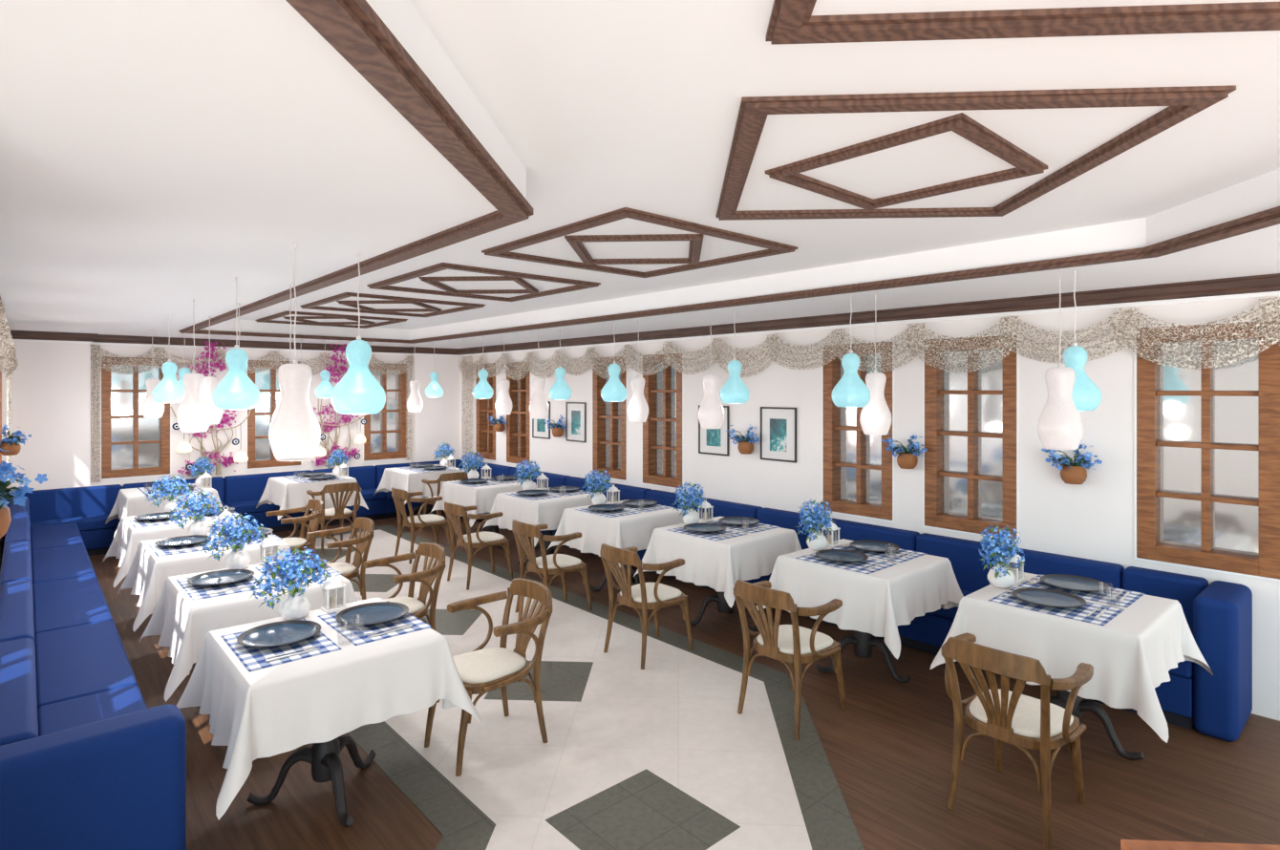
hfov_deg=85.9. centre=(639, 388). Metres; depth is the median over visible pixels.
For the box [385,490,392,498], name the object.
seat cushion
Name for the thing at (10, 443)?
potted plant
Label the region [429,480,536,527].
tablecloth
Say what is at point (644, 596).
armchair
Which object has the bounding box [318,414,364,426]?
garland
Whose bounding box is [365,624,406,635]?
fork
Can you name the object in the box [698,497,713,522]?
candle lantern
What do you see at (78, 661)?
seat cushion
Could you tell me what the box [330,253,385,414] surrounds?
pendant lamp
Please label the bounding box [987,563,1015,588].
vase
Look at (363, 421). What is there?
bead
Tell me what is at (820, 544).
vase
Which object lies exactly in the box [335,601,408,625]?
dinner plate
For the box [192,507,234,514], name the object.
dinner plate
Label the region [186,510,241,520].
placemat
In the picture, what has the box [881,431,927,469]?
potted plant
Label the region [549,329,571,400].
pendant lamp
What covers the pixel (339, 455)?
flower bouquet
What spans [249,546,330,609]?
flower bouquet
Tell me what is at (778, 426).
print
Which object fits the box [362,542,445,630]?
armchair
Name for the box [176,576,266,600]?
placemat
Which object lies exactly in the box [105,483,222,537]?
tablecloth
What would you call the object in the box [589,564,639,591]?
pedestal table
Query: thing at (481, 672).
armchair
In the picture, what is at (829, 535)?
candle
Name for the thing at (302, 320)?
trim
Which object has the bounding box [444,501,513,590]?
armchair
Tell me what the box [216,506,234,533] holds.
candle lantern
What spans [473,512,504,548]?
pedestal table
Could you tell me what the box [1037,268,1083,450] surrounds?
pendant lamp
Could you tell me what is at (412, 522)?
armchair
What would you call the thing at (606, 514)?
placemat
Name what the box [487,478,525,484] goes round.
placemat
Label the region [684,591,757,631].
pedestal table
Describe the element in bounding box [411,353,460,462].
wall
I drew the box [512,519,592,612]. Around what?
armchair
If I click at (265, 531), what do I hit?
dinner plate
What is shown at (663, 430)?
window
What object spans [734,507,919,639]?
banquette section
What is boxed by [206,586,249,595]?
table knife
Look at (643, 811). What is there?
tile strip
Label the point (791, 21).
trim
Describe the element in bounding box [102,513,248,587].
tablecloth
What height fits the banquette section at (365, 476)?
0.765 m
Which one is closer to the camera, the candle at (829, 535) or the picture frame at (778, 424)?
the candle at (829, 535)
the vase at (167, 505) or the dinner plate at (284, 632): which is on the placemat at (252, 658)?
the dinner plate at (284, 632)
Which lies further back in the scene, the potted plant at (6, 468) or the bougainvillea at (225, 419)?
the bougainvillea at (225, 419)
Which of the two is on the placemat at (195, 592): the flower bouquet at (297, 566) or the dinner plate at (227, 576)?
the dinner plate at (227, 576)
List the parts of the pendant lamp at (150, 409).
lamp shade, cord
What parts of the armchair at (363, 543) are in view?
arm, arm, seat frame, leg, crest rail, leg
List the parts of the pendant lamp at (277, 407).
lamp shade, cord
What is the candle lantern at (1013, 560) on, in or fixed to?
on the tablecloth at (1130, 655)
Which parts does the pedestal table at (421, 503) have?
leg, leg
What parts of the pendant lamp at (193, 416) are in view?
lamp shade, cord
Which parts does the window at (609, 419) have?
rail, pane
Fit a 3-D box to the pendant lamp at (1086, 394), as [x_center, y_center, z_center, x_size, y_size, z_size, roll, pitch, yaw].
[2.462,-0.273,3.893,0.252,0.794,0.252,0,0,12]
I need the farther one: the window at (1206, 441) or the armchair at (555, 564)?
the armchair at (555, 564)
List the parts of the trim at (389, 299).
frame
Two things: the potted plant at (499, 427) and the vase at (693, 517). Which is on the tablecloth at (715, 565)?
the vase at (693, 517)
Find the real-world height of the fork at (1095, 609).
0.005 m
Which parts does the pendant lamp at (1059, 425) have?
lamp shade, cord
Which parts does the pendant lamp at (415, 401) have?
lamp shade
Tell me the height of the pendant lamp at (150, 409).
0.997 m
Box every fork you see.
[208,585,247,593]
[266,645,316,658]
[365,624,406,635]
[1086,607,1101,616]
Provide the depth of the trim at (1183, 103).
2.22 m
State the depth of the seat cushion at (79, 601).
4.87 m
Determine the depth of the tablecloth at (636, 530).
6.36 m
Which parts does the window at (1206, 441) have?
rail, pane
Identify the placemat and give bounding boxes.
[128,516,187,528]
[137,483,196,491]
[141,487,203,495]
[148,540,212,556]
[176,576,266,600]
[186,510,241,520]
[213,532,282,546]
[221,618,341,671]
[255,564,341,584]
[283,473,327,479]
[292,476,345,482]
[318,600,431,645]
[396,465,434,469]
[409,468,455,472]
[452,481,497,487]
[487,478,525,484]
[505,493,559,500]
[545,490,592,495]
[575,508,640,517]
[615,503,673,511]
[668,527,746,540]
[704,521,780,533]
[795,553,896,574]
[831,544,926,562]
[988,587,1124,625]
[1018,574,1145,607]
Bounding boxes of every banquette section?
[0,540,113,634]
[0,579,137,708]
[0,638,186,849]
[1,484,122,557]
[3,514,96,584]
[9,496,84,550]
[122,476,230,507]
[224,469,321,533]
[312,465,385,526]
[375,459,462,518]
[460,461,515,523]
[485,468,570,531]
[540,476,651,556]
[632,490,762,590]
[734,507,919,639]
[896,533,1124,703]
[1104,566,1252,742]
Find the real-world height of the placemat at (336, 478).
0.003 m
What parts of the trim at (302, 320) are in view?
frame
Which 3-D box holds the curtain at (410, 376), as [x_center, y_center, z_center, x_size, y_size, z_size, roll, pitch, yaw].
[-3.738,0.305,11.139,0.110,1.690,0.036,0,0,-42]
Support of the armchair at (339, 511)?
on the floor at (676, 718)
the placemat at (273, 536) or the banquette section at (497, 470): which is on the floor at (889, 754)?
the banquette section at (497, 470)
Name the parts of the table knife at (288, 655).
handle, blade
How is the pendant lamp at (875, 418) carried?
hanging from the ceiling
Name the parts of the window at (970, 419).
rail, pane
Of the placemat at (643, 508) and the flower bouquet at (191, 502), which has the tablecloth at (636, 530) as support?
the placemat at (643, 508)
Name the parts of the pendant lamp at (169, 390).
lamp shade, cord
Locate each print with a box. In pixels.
[536,419,545,431]
[571,410,580,434]
[706,428,720,447]
[769,418,786,451]
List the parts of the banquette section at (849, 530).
seat, backrest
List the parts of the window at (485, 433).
rail, pane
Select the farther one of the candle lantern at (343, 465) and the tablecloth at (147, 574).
the candle lantern at (343, 465)
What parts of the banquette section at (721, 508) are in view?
seat, backrest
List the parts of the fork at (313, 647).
handle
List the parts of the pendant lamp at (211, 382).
cord, lamp shade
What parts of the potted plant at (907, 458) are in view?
pot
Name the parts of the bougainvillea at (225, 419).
stem, stem, stem, stem, stem, stem, stem, stem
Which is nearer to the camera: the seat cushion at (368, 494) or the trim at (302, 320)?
the trim at (302, 320)
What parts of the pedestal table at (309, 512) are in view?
leg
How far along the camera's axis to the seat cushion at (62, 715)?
3.27 m
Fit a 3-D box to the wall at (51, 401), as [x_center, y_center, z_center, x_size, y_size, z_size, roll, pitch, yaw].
[-7.033,0.640,8.159,0.795,2.620,0.120,0,0,-42]
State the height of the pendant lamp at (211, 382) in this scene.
0.997 m
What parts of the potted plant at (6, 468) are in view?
pot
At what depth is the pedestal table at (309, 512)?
8.92 m
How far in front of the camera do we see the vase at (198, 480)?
8.19 m
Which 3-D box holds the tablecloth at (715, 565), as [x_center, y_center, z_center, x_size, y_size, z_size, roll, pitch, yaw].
[0.702,1.377,5.726,1.089,0.413,1.084,0,0,-42]
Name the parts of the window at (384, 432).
pane, rail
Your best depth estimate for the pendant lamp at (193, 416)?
5.10 m
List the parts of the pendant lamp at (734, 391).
lamp shade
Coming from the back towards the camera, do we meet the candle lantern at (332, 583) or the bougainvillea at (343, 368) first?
the bougainvillea at (343, 368)
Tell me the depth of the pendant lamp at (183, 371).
7.88 m
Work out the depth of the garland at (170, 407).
9.26 m
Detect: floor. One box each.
[0,511,1279,849]
[291,529,811,849]
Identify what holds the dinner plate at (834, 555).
on the placemat at (857, 566)
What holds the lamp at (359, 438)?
hanging from the garland at (363, 415)
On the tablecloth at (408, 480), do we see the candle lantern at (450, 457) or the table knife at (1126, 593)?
the candle lantern at (450, 457)
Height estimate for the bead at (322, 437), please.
0.244 m
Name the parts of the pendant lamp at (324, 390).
lamp shade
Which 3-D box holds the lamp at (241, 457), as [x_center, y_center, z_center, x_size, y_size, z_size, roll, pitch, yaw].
[-5.434,0.735,9.361,0.176,0.529,0.176,0,0,-42]
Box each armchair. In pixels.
[265,499,322,556]
[306,482,361,554]
[306,517,374,599]
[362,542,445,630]
[391,487,450,563]
[421,471,468,535]
[424,578,552,776]
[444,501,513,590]
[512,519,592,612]
[599,543,693,669]
[733,579,846,740]
[940,632,1093,849]
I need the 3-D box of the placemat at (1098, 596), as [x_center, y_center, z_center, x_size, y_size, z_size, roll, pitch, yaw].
[2.560,1.168,4.000,0.370,0.003,0.544,0,0,-42]
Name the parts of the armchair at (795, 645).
leg, arm, crest rail, leg, seat frame, leg, arm, leg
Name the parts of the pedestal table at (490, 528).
leg, leg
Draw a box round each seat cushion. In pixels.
[1,513,120,539]
[30,522,84,550]
[31,544,96,584]
[32,575,113,634]
[34,619,137,708]
[37,684,147,736]
[226,499,280,513]
[360,488,385,500]
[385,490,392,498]
[926,589,972,619]
[1168,661,1193,678]
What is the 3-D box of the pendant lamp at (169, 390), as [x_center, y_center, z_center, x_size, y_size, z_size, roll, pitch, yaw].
[-4.214,-0.273,6.159,0.252,0.794,0.252,0,0,2]
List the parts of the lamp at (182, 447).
lamp shade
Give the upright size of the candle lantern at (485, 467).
0.214 m
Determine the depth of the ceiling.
2.33 m
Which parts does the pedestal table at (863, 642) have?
leg, leg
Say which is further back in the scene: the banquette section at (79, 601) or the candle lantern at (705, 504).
the candle lantern at (705, 504)
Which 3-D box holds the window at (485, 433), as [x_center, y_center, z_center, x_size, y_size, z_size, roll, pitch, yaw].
[-2.405,0.359,11.017,0.147,1.546,0.658,0,0,-42]
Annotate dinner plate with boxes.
[133,512,177,521]
[154,534,209,547]
[160,486,194,491]
[187,569,254,585]
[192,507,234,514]
[222,528,273,538]
[236,619,320,647]
[269,557,327,573]
[297,471,325,476]
[307,474,336,479]
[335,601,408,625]
[409,463,433,468]
[422,466,447,469]
[459,478,488,483]
[490,475,516,480]
[515,490,548,495]
[549,486,579,491]
[588,504,623,511]
[622,499,657,507]
[683,522,725,533]
[718,516,759,526]
[815,549,868,562]
[849,539,899,553]
[1011,587,1086,608]
[1039,574,1109,592]
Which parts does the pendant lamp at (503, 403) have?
cord, lamp shade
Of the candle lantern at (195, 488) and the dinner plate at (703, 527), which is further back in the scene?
the candle lantern at (195, 488)
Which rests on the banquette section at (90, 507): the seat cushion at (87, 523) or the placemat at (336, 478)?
the seat cushion at (87, 523)
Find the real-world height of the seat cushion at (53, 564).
0.123 m
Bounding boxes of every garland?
[170,406,250,430]
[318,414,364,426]
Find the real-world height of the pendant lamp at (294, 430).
0.997 m
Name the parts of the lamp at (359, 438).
lamp shade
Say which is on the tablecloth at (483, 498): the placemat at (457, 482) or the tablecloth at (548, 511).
the placemat at (457, 482)
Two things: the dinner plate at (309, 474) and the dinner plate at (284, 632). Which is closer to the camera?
the dinner plate at (284, 632)
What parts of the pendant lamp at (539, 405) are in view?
lamp shade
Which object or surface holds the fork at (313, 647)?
on the placemat at (252, 658)
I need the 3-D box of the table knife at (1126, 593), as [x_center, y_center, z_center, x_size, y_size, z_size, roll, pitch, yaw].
[2.704,1.161,3.839,0.220,0.008,0.017,0,0,-44]
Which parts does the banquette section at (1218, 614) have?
backrest, seat, arm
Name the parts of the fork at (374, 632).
handle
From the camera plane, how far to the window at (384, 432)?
11.05 m
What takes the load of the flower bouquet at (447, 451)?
in the vase at (443, 462)
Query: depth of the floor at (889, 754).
3.47 m
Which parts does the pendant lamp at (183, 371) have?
lamp shade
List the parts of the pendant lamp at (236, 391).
lamp shade, cord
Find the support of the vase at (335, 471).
on the tablecloth at (286, 493)
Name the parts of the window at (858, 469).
rail, pane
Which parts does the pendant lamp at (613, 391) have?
lamp shade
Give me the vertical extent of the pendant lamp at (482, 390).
0.794 m
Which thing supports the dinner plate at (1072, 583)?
on the placemat at (1098, 596)
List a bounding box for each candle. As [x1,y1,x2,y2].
[266,552,273,561]
[329,595,336,607]
[828,533,831,543]
[1009,568,1016,578]
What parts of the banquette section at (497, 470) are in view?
backrest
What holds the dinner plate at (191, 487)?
on the placemat at (198, 488)
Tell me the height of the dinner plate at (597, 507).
0.032 m
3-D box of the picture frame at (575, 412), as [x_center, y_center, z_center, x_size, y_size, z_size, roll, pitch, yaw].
[-0.855,0.443,9.176,0.020,0.524,0.430,0,0,-42]
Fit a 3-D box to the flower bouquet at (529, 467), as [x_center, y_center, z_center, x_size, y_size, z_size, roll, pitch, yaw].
[-1.275,0.957,7.863,0.252,0.294,0.375,0,0,25]
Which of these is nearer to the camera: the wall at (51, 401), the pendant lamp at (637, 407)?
the pendant lamp at (637, 407)
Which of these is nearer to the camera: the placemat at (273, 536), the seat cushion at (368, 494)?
the placemat at (273, 536)
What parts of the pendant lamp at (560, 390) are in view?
lamp shade, cord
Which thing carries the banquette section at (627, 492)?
on the floor at (889, 754)
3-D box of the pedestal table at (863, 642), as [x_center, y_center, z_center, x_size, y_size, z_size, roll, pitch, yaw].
[1.548,1.565,4.779,0.790,0.770,0.790,0,0,-42]
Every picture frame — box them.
[532,401,550,439]
[565,402,586,442]
[698,405,729,456]
[760,406,796,462]
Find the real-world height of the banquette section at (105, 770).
0.770 m
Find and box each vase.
[162,498,180,511]
[187,518,209,535]
[194,474,209,487]
[224,548,250,569]
[278,589,310,619]
[332,465,343,475]
[439,457,448,466]
[467,469,479,478]
[522,478,535,490]
[591,490,606,505]
[682,508,699,524]
[806,530,827,550]
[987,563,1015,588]
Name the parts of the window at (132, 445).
pane, rail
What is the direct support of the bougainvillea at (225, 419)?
attached to the wall at (178, 459)
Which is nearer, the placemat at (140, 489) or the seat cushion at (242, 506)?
the placemat at (140, 489)
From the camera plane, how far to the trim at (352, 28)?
2.58 m
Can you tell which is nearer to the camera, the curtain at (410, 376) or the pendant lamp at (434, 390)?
the pendant lamp at (434, 390)
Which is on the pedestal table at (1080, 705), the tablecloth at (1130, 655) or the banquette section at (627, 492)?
the tablecloth at (1130, 655)
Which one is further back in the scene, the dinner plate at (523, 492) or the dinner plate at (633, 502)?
the dinner plate at (523, 492)
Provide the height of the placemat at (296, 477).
0.003 m
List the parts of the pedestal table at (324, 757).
leg, leg, leg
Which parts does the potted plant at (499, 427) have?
pot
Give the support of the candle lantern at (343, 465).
on the tablecloth at (286, 493)
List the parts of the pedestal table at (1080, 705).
leg, leg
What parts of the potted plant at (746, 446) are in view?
pot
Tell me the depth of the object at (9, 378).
7.47 m
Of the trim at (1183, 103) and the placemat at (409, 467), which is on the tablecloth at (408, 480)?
the placemat at (409, 467)
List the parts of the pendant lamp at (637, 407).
lamp shade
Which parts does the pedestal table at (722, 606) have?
leg, leg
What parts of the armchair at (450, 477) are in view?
arm, leg, crest rail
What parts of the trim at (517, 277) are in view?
frame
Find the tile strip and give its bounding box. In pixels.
[295,525,864,849]
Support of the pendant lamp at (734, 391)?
hanging from the ceiling
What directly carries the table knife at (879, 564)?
on the placemat at (857, 566)
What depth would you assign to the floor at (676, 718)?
3.86 m
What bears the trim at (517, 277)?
attached to the ceiling
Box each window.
[0,371,1,481]
[100,355,170,480]
[246,359,302,469]
[362,362,407,461]
[475,362,496,461]
[506,360,531,465]
[592,355,627,481]
[641,351,683,489]
[821,340,894,522]
[922,332,1019,541]
[1133,318,1279,581]
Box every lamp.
[141,329,164,418]
[151,314,185,403]
[175,435,191,452]
[176,298,211,432]
[178,341,191,387]
[203,316,222,425]
[212,277,260,409]
[233,435,248,462]
[237,302,248,372]
[268,243,319,461]
[272,284,291,420]
[314,340,334,398]
[315,444,326,456]
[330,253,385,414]
[354,424,366,443]
[406,344,422,411]
[425,341,443,397]
[472,335,493,399]
[495,335,512,414]
[529,340,548,419]
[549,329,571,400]
[600,320,627,402]
[627,320,648,422]
[698,309,724,428]
[719,309,749,404]
[832,293,870,407]
[859,295,891,435]
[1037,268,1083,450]
[1062,270,1101,410]
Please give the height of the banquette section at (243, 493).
0.765 m
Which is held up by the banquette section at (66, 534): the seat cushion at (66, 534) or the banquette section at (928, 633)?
the seat cushion at (66, 534)
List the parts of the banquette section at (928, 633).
seat, backrest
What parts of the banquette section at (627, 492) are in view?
seat, backrest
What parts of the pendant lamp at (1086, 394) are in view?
cord, lamp shade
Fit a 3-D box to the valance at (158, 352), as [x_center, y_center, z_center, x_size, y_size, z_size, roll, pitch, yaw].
[-5.190,-0.348,9.770,4.090,0.370,0.123,0,0,-42]
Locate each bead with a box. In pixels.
[171,423,179,429]
[185,432,193,470]
[232,438,239,445]
[320,433,325,440]
[354,452,360,459]
[361,418,366,425]
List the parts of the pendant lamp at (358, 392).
lamp shade, cord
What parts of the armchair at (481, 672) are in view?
leg, leg, arm, seat frame, leg, arm, crest rail, leg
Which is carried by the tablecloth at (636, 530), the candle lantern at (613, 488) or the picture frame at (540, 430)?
the candle lantern at (613, 488)
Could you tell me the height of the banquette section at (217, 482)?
0.765 m
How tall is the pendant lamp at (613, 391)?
0.794 m
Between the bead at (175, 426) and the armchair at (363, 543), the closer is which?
the armchair at (363, 543)
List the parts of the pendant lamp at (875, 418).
lamp shade, cord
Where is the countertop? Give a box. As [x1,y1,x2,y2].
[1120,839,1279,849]
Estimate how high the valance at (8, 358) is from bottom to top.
0.419 m
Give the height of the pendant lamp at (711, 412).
0.997 m
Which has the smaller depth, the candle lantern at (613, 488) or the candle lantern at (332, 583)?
the candle lantern at (332, 583)
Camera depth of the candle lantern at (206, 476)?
8.09 m
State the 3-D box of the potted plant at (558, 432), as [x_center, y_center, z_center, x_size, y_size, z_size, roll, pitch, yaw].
[-1.140,0.502,9.370,0.357,0.305,0.234,0,0,22]
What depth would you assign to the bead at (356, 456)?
10.39 m
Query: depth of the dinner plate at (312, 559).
4.54 m
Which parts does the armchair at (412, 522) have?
leg, crest rail, leg, arm, seat frame, arm, leg, leg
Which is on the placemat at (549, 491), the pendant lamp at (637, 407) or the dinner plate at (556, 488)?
the dinner plate at (556, 488)
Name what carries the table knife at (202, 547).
on the placemat at (160, 550)
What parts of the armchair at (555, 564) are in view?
leg, crest rail, arm, leg, seat frame, arm, leg, leg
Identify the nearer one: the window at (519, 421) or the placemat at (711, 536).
the placemat at (711, 536)
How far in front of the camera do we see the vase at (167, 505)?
6.41 m
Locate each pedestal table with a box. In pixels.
[246,735,375,827]
[283,510,333,538]
[401,496,436,523]
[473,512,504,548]
[517,530,562,565]
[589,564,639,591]
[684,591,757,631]
[816,630,910,682]
[1049,690,1144,760]
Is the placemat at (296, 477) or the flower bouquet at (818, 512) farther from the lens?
the placemat at (296, 477)
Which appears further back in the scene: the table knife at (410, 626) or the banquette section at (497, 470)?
the banquette section at (497, 470)
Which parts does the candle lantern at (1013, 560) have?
post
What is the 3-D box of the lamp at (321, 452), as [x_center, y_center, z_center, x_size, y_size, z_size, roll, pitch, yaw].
[-4.674,0.739,10.041,0.176,0.505,0.176,0,0,-42]
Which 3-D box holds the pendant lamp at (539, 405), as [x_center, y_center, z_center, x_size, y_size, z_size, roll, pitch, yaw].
[-1.104,-0.171,7.505,0.212,0.997,0.212,0,0,34]
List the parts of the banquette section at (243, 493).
backrest, seat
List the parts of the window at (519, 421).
rail, pane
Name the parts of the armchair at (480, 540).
leg, crest rail, leg, arm, seat frame, arm, leg, leg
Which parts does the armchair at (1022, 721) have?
leg, arm, crest rail, leg, seat frame, leg, arm, leg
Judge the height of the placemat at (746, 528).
0.003 m
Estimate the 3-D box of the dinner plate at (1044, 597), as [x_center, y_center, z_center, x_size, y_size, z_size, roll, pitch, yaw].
[2.224,1.150,3.746,0.348,0.032,0.348,0,0,-42]
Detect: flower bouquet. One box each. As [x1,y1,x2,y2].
[144,474,192,507]
[167,490,222,529]
[188,455,216,478]
[198,512,265,560]
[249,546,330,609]
[325,448,349,469]
[433,442,455,461]
[458,451,485,474]
[512,459,541,485]
[581,469,613,498]
[672,482,705,517]
[795,499,835,542]
[978,525,1024,577]
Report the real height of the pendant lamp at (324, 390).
0.794 m
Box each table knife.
[169,547,203,553]
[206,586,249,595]
[265,647,319,661]
[367,624,412,638]
[865,563,882,570]
[1094,608,1107,618]
[1119,592,1130,601]
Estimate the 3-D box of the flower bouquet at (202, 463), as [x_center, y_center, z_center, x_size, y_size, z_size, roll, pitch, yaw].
[-5.255,0.957,8.243,0.375,0.294,0.252,0,0,8]
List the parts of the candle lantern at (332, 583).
post, post, post, post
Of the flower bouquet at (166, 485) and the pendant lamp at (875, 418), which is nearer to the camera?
the pendant lamp at (875, 418)
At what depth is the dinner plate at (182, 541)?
5.19 m
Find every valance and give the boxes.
[0,299,18,377]
[90,345,413,376]
[458,297,1279,381]
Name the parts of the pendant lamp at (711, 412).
lamp shade, cord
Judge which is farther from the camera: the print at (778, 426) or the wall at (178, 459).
the wall at (178, 459)
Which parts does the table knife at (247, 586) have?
handle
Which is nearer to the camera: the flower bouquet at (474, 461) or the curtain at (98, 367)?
the curtain at (98, 367)
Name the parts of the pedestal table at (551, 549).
leg, leg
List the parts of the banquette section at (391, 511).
seat, backrest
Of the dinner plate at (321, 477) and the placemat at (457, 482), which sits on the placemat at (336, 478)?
the dinner plate at (321, 477)
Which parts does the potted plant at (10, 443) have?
pot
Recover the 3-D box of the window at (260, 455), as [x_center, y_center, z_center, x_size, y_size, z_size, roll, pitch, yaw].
[-5.272,0.359,9.897,0.730,1.546,0.147,0,0,-42]
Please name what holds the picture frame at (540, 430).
attached to the wall at (1093, 519)
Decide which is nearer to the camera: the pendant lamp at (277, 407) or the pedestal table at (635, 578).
the pendant lamp at (277, 407)
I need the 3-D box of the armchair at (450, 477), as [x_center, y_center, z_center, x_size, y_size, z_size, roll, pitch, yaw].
[-2.675,1.539,9.441,0.592,0.826,0.615,0,0,-42]
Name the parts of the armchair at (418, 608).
arm, leg, arm, seat frame, crest rail, leg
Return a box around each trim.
[0,273,1279,354]
[178,0,1279,343]
[255,310,407,328]
[299,292,485,317]
[366,262,600,301]
[481,207,797,277]
[716,85,1236,220]
[765,0,1279,44]
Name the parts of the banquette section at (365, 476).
backrest, seat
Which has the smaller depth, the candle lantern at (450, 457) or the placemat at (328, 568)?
the placemat at (328, 568)
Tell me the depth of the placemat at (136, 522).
5.98 m
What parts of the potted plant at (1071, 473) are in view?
pot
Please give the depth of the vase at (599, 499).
6.86 m
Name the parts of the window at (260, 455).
pane, rail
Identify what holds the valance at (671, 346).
attached to the wall at (1093, 519)
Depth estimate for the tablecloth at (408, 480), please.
9.71 m
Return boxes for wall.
[0,339,90,559]
[90,341,411,486]
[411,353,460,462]
[460,290,1279,721]
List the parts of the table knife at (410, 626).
blade, handle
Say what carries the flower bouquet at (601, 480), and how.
in the vase at (599, 499)
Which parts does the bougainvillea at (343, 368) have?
stem, stem, stem, stem, stem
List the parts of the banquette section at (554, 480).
backrest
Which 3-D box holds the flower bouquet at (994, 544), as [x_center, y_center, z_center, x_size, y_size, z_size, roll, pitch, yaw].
[2.131,0.957,4.054,0.252,0.294,0.375,0,0,25]
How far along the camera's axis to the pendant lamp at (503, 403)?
8.62 m
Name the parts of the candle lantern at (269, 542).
post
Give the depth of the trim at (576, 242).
3.84 m
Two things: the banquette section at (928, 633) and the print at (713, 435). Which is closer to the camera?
the banquette section at (928, 633)
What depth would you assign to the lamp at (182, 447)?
8.88 m
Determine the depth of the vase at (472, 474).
8.80 m
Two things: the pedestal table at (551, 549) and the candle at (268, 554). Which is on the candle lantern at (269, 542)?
the candle at (268, 554)
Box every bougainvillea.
[177,341,237,475]
[311,343,360,467]
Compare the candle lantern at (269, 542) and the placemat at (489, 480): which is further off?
the placemat at (489, 480)
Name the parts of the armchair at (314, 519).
arm, seat frame, arm, leg, crest rail, leg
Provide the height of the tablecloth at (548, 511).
0.413 m
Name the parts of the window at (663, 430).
rail, pane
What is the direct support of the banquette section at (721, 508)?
on the floor at (889, 754)
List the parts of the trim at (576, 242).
frame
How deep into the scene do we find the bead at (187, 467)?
8.97 m
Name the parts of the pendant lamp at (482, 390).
lamp shade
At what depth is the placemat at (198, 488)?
7.81 m
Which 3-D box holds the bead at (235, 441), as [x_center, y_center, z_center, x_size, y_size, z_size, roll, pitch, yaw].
[-5.476,0.639,9.317,0.092,0.250,0.022,0,0,-42]
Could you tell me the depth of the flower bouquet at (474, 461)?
8.80 m
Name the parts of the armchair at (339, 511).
arm, leg, seat frame, crest rail, leg, leg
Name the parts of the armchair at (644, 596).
leg, crest rail, arm, leg, seat frame, leg, arm, leg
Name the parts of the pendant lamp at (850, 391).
lamp shade, cord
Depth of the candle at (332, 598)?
3.63 m
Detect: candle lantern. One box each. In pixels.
[188,488,201,509]
[199,469,212,489]
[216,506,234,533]
[258,531,279,564]
[320,569,346,613]
[338,460,348,477]
[446,454,455,468]
[480,464,491,478]
[536,472,548,490]
[605,484,619,504]
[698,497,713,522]
[820,516,840,547]
[1003,553,1023,583]
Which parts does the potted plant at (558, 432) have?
pot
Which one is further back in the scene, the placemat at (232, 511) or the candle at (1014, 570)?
the placemat at (232, 511)
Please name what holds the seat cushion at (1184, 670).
on the banquette section at (1218, 614)
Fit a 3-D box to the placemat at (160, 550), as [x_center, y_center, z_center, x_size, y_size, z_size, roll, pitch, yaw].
[-3.405,1.168,5.119,0.370,0.003,0.544,0,0,-42]
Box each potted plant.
[0,424,31,455]
[0,448,47,538]
[487,412,506,431]
[544,414,566,437]
[725,425,760,454]
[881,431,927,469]
[1041,439,1102,484]
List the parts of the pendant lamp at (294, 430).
lamp shade, cord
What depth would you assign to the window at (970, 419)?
5.39 m
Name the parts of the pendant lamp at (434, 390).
lamp shade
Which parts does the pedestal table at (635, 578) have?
leg, leg, leg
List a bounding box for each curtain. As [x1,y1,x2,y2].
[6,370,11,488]
[90,344,100,482]
[405,355,411,460]
[462,355,472,458]
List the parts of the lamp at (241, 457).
lamp shade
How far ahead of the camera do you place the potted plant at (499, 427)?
10.46 m
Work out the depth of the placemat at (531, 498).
7.46 m
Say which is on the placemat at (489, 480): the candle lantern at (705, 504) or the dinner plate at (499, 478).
the dinner plate at (499, 478)
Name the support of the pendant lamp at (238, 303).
hanging from the ceiling
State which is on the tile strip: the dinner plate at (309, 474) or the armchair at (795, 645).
the armchair at (795, 645)
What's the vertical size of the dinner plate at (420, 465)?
0.032 m
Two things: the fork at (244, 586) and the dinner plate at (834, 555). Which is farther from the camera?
the dinner plate at (834, 555)
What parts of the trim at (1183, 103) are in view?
frame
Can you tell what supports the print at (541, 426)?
attached to the picture frame at (540, 430)
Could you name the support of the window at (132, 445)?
in the wall at (178, 459)
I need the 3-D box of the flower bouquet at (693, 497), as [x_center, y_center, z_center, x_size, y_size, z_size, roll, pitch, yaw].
[0.438,0.957,5.948,0.252,0.294,0.375,0,0,25]
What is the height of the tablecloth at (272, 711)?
0.413 m
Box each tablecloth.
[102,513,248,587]
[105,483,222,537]
[117,527,291,632]
[138,556,357,702]
[176,597,482,819]
[256,472,368,520]
[373,464,464,504]
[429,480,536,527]
[482,488,595,546]
[547,499,684,567]
[633,516,802,608]
[756,538,963,659]
[930,571,1213,743]
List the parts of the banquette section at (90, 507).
seat, backrest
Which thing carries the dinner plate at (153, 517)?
on the placemat at (136, 522)
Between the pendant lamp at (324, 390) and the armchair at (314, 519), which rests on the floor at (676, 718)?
the armchair at (314, 519)
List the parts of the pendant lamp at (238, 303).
cord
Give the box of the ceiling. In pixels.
[0,0,1279,348]

